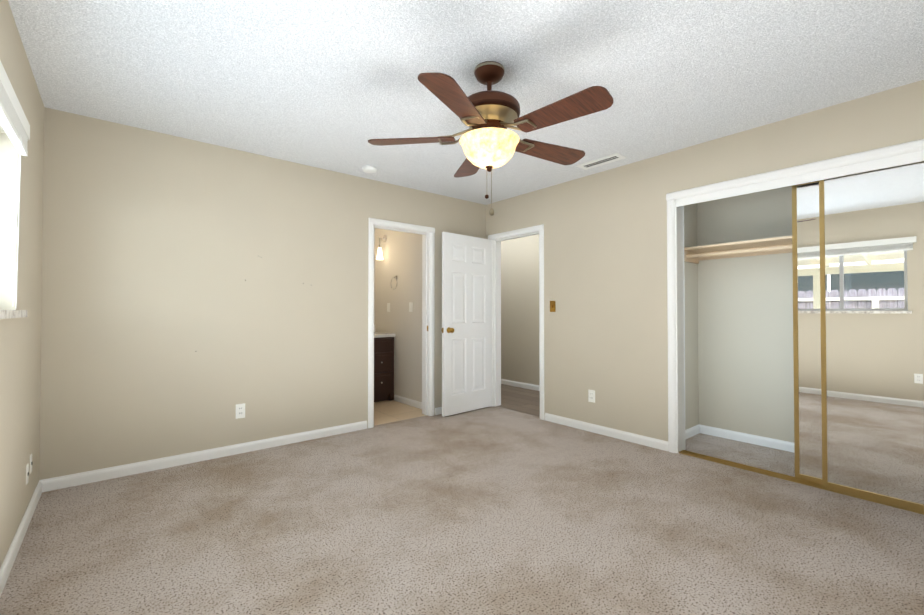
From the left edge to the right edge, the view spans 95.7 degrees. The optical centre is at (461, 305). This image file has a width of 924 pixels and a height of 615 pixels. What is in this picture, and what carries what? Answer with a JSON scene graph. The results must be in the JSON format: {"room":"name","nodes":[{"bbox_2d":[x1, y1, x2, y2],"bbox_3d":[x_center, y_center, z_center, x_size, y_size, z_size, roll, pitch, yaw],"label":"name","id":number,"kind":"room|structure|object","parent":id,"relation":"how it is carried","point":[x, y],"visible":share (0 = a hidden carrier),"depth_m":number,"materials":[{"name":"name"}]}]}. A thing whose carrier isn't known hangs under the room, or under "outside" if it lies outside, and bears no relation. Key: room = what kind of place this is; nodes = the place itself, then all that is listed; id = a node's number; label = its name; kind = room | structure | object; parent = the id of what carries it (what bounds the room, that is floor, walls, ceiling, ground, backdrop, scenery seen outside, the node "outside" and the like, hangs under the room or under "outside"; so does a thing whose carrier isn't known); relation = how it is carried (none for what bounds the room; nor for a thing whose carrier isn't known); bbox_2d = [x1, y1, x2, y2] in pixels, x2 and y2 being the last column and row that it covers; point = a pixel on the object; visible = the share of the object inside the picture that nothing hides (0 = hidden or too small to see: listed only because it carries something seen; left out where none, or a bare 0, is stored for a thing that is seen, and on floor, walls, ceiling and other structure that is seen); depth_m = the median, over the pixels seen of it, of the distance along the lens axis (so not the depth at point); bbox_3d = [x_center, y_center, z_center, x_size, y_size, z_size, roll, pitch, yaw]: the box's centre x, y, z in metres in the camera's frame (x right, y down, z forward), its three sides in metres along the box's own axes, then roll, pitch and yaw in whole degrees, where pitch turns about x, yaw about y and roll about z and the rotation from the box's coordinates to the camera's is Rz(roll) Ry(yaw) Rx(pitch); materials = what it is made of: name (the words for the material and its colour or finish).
{"room":"empty bedroom","nodes":[
{"label":"empty bedroom","id":0,"kind":"room"},
{"bbox_2d":[0,0,43,567],"bbox_3d":[-1.121,-0.073,0.652,0.180,2.460,5.380,1,-1,-40],"label":"wall","id":1,"kind":"structure","parent":0,"point":[20,367],"depth_m":2.05,"materials":[{"name":"paint"}]},
{"bbox_2d":[0,310,26,318],"bbox_3d":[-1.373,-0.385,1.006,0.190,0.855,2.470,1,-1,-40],"label":"window sill","id":2,"kind":"structure","parent":1,"relation":"in","point":[6,314],"depth_m":1.72,"materials":[{"name":"white wood"}]},
{"bbox_2d":[0,61,29,304],"bbox_3d":[-1.300,-0.442,1.045,0.037,0.891,2.525,1,-1,-40],"label":"window blind","id":3,"kind":"object","parent":1,"relation":"attached to","point":[14,123],"visible":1,"depth_m":1.76,"materials":[{"name":"white"}]},
{"bbox_2d":[0,479,47,596],"bbox_3d":[-1.047,1.120,0.698,0.014,0.077,5.100,1,-1,-40],"label":"baseboard","id":4,"kind":"structure","parent":1,"relation":"attached to","point":[42,486],"depth_m":2.05,"materials":[{"name":"white wood"}]},
{"bbox_2d":[26,463,28,484],"bbox_3d":[-2.347,0.909,2.260,0.008,0.100,0.045,1,-1,-40],"label":"jack","id":5,"kind":"object","parent":1,"relation":"attached to","point":[27,471],"visible":1,"depth_m":2.25,"materials":[{"name":"white plastic"}]},
{"bbox_2d":[30,454,32,473],"bbox_3d":[-2.430,0.890,2.361,0.008,0.100,0.045,1,-1,-40],"label":"jack","id":6,"kind":"object","parent":1,"relation":"attached to","point":[31,461],"visible":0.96,"depth_m":2.35,"materials":[{"name":"white plastic"}]},
{"bbox_2d":[39,107,485,479],"bbox_3d":[-1.239,-0.028,3.961,3.870,2.460,0.140,1,-1,-40],"label":"wall","id":7,"kind":"structure","parent":0,"point":[167,330],"depth_m":3.21,"materials":[{"name":"paint"}]},
{"bbox_2d":[48,420,366,490],"bbox_3d":[-1.793,1.156,3.384,2.240,0.077,0.014,1,-1,-40],"label":"baseboard","id":8,"kind":"structure","parent":7,"relation":"attached to","point":[61,482],"depth_m":3.16,"materials":[{"name":"white wood"}]},
{"bbox_2d":[236,403,244,418],"bbox_3d":[-1.795,0.854,3.391,0.070,0.115,0.008,1,-1,-40],"label":"outlet","id":9,"kind":"object","parent":7,"relation":"attached to","point":[240,410],"visible":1,"depth_m":3.39,"materials":[{"name":"white plastic"}]},
{"bbox_2d":[368,218,434,427],"bbox_3d":[-0.662,0.170,4.438,0.802,2.076,0.176,1,-1,-40],"label":"door frame","id":10,"kind":"structure","parent":7,"relation":"attached to","point":[372,222],"depth_m":4.60,"materials":[{"name":"white wood"}]},
{"bbox_2d":[435,407,441,414],"bbox_3d":[0.002,1.176,4.877,0.770,0.077,0.014,1,-1,-40],"label":"baseboard","id":11,"kind":"structure","parent":7,"relation":"attached to","point":[438,410],"depth_m":4.65,"materials":[{"name":"white wood"}]},
{"bbox_2d":[374,228,421,401],"bbox_3d":[-0.734,-0.009,5.349,0.120,2.460,1.350,1,-1,-40],"label":"wall","id":12,"kind":"structure","parent":0,"point":[402,255],"depth_m":5.26,"materials":[{"name":"paint"}]},
{"bbox_2d":[376,235,386,259],"bbox_3d":[-1.078,-0.779,5.574,0.132,0.335,0.098,1,-1,-40],"label":"sconce","id":13,"kind":"object","parent":12,"relation":"attached to","point":[379,253],"visible":0.96,"depth_m":5.55,"materials":[{"name":"white glass"}]},
{"bbox_2d":[394,395,421,408],"bbox_3d":[-0.617,1.179,5.087,0.014,0.077,0.780,1,-1,-40],"label":"baseboard","id":14,"kind":"structure","parent":12,"relation":"attached to","point":[408,401],"depth_m":5.12,"materials":[{"name":"white wood"}]},
{"bbox_2d":[409,302,412,311],"bbox_3d":[-0.627,0.017,5.119,0.008,0.115,0.070,1,-1,-40],"label":"bathroom light switch","id":15,"kind":"object","parent":12,"relation":"attached to","point":[410,306],"visible":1,"depth_m":5.11,"materials":[{"name":"white plastic"}]},
{"bbox_2d":[374,400,426,425],"bbox_3d":[-1.502,1.261,4.636,1.950,0.100,1.460,1,-1,-40],"label":"floor","id":16,"kind":"structure","parent":0,"point":[386,411],"depth_m":4.75,"materials":[{"name":"beige tile"}]},
{"bbox_2d":[374,325,395,401],"bbox_3d":[-1.498,0.739,5.215,1.208,0.960,0.580,1,-1,-40],"label":"bathroom vanity","id":17,"kind":"object","parent":16,"relation":"on","point":[383,366],"visible":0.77,"depth_m":5.31,"materials":[{"name":"brown wood"}]},
{"bbox_2d":[0,406,923,614],"bbox_3d":[0.418,1.224,1.849,4.100,0.100,5.280,1,-1,-40],"label":"floor carpet","id":18,"kind":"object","parent":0,"point":[494,510],"visible":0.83,"depth_m":2.14,"materials":[{"name":"beige carpet"}]},
{"bbox_2d":[679,450,923,514],"bbox_3d":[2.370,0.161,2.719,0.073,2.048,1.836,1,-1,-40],"label":"track rail","id":19,"kind":"object","parent":18,"relation":"on","point":[749,468],"visible":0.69,"depth_m":2.90,"materials":[{"name":"gold metal"}]},
{"bbox_2d":[8,0,923,204],"bbox_3d":[0.420,-1.335,1.951,4.190,0.100,5.380,1,-1,-40],"label":"ceiling","id":20,"kind":"structure","parent":0,"point":[334,85],"depth_m":2.26,"materials":[{"name":"white paint"}]},
{"bbox_2d":[362,165,376,172],"bbox_3d":[-0.845,-1.241,3.824,0.132,0.038,0.132,1,-1,-40],"label":"smoke detector","id":21,"kind":"object","parent":20,"relation":"attached to","point":[369,169],"visible":1,"depth_m":3.79,"materials":[{"name":"white plastic"}]},
{"bbox_2d":[368,61,613,215],"bbox_3d":[0.184,-0.891,2.257,1.281,0.780,1.274,1,-1,-40],"label":"ceiling fan","id":22,"kind":"object","parent":20,"relation":"hanging from","point":[489,140],"visible":1,"depth_m":2.14,"materials":[{"name":"brown wood"}]},
{"bbox_2d":[576,153,626,169],"bbox_3d":[1.214,-1.259,3.663,0.160,0.006,0.400,1,-1,-40],"label":"ceiling vent","id":23,"kind":"object","parent":20,"relation":"in","point":[614,157],"visible":1,"depth_m":3.65,"materials":[{"name":"white plastic"}]},
{"bbox_2d":[497,384,539,416],"bbox_3d":[0.479,1.278,5.898,1.170,0.100,4.850,1,-1,-40],"label":"floor","id":24,"kind":"structure","parent":0,"point":[521,400],"depth_m":5.45,"materials":[{"name":"beige carpet"}]},
{"bbox_2d":[501,234,539,384],"bbox_3d":[0.943,0.004,6.366,0.120,2.460,4.950,1,-1,-40],"label":"wall","id":25,"kind":"structure","parent":0,"point":[520,362],"depth_m":6.28,"materials":[{"name":"paint"}]},
{"bbox_2d":[501,379,539,390],"bbox_3d":[0.923,1.194,6.269,0.014,0.077,4.850,1,-1,-40],"label":"baseboard","id":26,"kind":"structure","parent":25,"relation":"attached to","point":[521,384],"depth_m":6.30,"materials":[{"name":"white wood"}]},
{"bbox_2d":[486,80,923,440],"bbox_3d":[1.064,-0.023,4.328,0.140,2.460,8.240,1,-1,-40],"label":"wall","id":27,"kind":"structure","parent":0,"point":[605,286],"depth_m":3.70,"materials":[{"name":"paint"}]},
{"bbox_2d":[488,224,543,419],"bbox_3d":[0.655,0.175,4.817,0.176,2.076,0.852,1,-1,-40],"label":"door frame","id":28,"kind":"structure","parent":27,"relation":"attached to","point":[496,322],"depth_m":5.05,"materials":[{"name":"white wood"}]},
{"bbox_2d":[441,232,491,416],"bbox_3d":[0.073,0.201,4.797,0.773,2.000,0.179,1,-1,-43],"label":"hall door","id":29,"kind":"structure","parent":28,"relation":"attached to","point":[466,329],"depth_m":4.75,"materials":[{"name":"painted wood"},{"name":"brass"}]},
{"bbox_2d":[550,301,555,311],"bbox_3d":[0.941,0.007,4.356,0.012,0.115,0.070,1,-1,-40],"label":"bedroom light switch","id":30,"kind":"object","parent":27,"relation":"attached to","point":[552,306],"visible":1,"depth_m":4.35,"materials":[{"name":"gold metal"}]},
{"bbox_2d":[588,389,594,402],"bbox_3d":[1.237,0.862,3.992,0.008,0.115,0.070,1,-1,-40],"label":"outlet","id":31,"kind":"object","parent":27,"relation":"attached to","point":[591,395],"visible":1,"depth_m":3.99,"materials":[{"name":"white plastic"}]},
{"bbox_2d":[545,413,667,450],"bbox_3d":[1.285,1.163,3.925,0.014,0.077,1.278,1,-1,-40],"label":"baseboard","id":32,"kind":"structure","parent":27,"relation":"attached to","point":[627,436],"depth_m":3.83,"materials":[{"name":"white wood"}]},
{"bbox_2d":[666,139,923,452],"bbox_3d":[2.325,0.124,2.683,0.020,2.122,1.984,1,-1,-40],"label":"trim","id":33,"kind":"structure","parent":27,"relation":"attached to","point":[883,152],"depth_m":3.30,"materials":[{"name":"white wood"}]},
{"bbox_2d":[792,181,821,484],"bbox_3d":[2.572,0.158,2.500,0.022,2.019,0.945,1,-1,-40],"label":"mirror door","id":34,"kind":"structure","parent":27,"relation":"in","point":[807,336],"depth_m":2.81,"materials":[{"name":"gold"}]},
{"bbox_2d":[819,161,923,511],"bbox_3d":[2.641,0.156,2.365,0.022,2.019,0.942,1,-1,-40],"label":"mirror door","id":35,"kind":"structure","parent":27,"relation":"in","point":[871,225],"depth_m":2.53,"materials":[{"name":"gold"}]},
{"bbox_2d":[684,186,793,442],"bbox_3d":[2.693,-0.040,3.055,0.740,2.460,2.440,1,-1,-40],"label":"wall","id":36,"kind":"structure","parent":0,"point":[739,367],"depth_m":3.71,"materials":[{"name":"paint"}]},
{"bbox_2d":[684,236,791,263],"bbox_3d":[2.779,-0.469,3.067,0.359,0.118,2.098,1,-1,-40],"label":"closet shelf","id":37,"kind":"object","parent":36,"relation":"attached to","point":[757,247],"visible":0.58,"depth_m":3.56,"materials":[{"name":"beige wood"}]},
{"bbox_2d":[685,424,794,452],"bbox_3d":[2.679,1.150,2.963,0.620,0.077,2.100,1,-1,-40],"label":"baseboard","id":38,"kind":"structure","parent":36,"relation":"attached to","point":[746,438],"depth_m":3.69,"materials":[{"name":"white wood"}]},
{"bbox_2d":[686,433,794,476],"bbox_3d":[2.644,1.238,2.933,0.710,0.100,2.100,1,-1,-40],"label":"floor","id":39,"kind":"structure","parent":0,"point":[766,458],"depth_m":3.40,"materials":[{"name":"beige carpet"}]}
]}

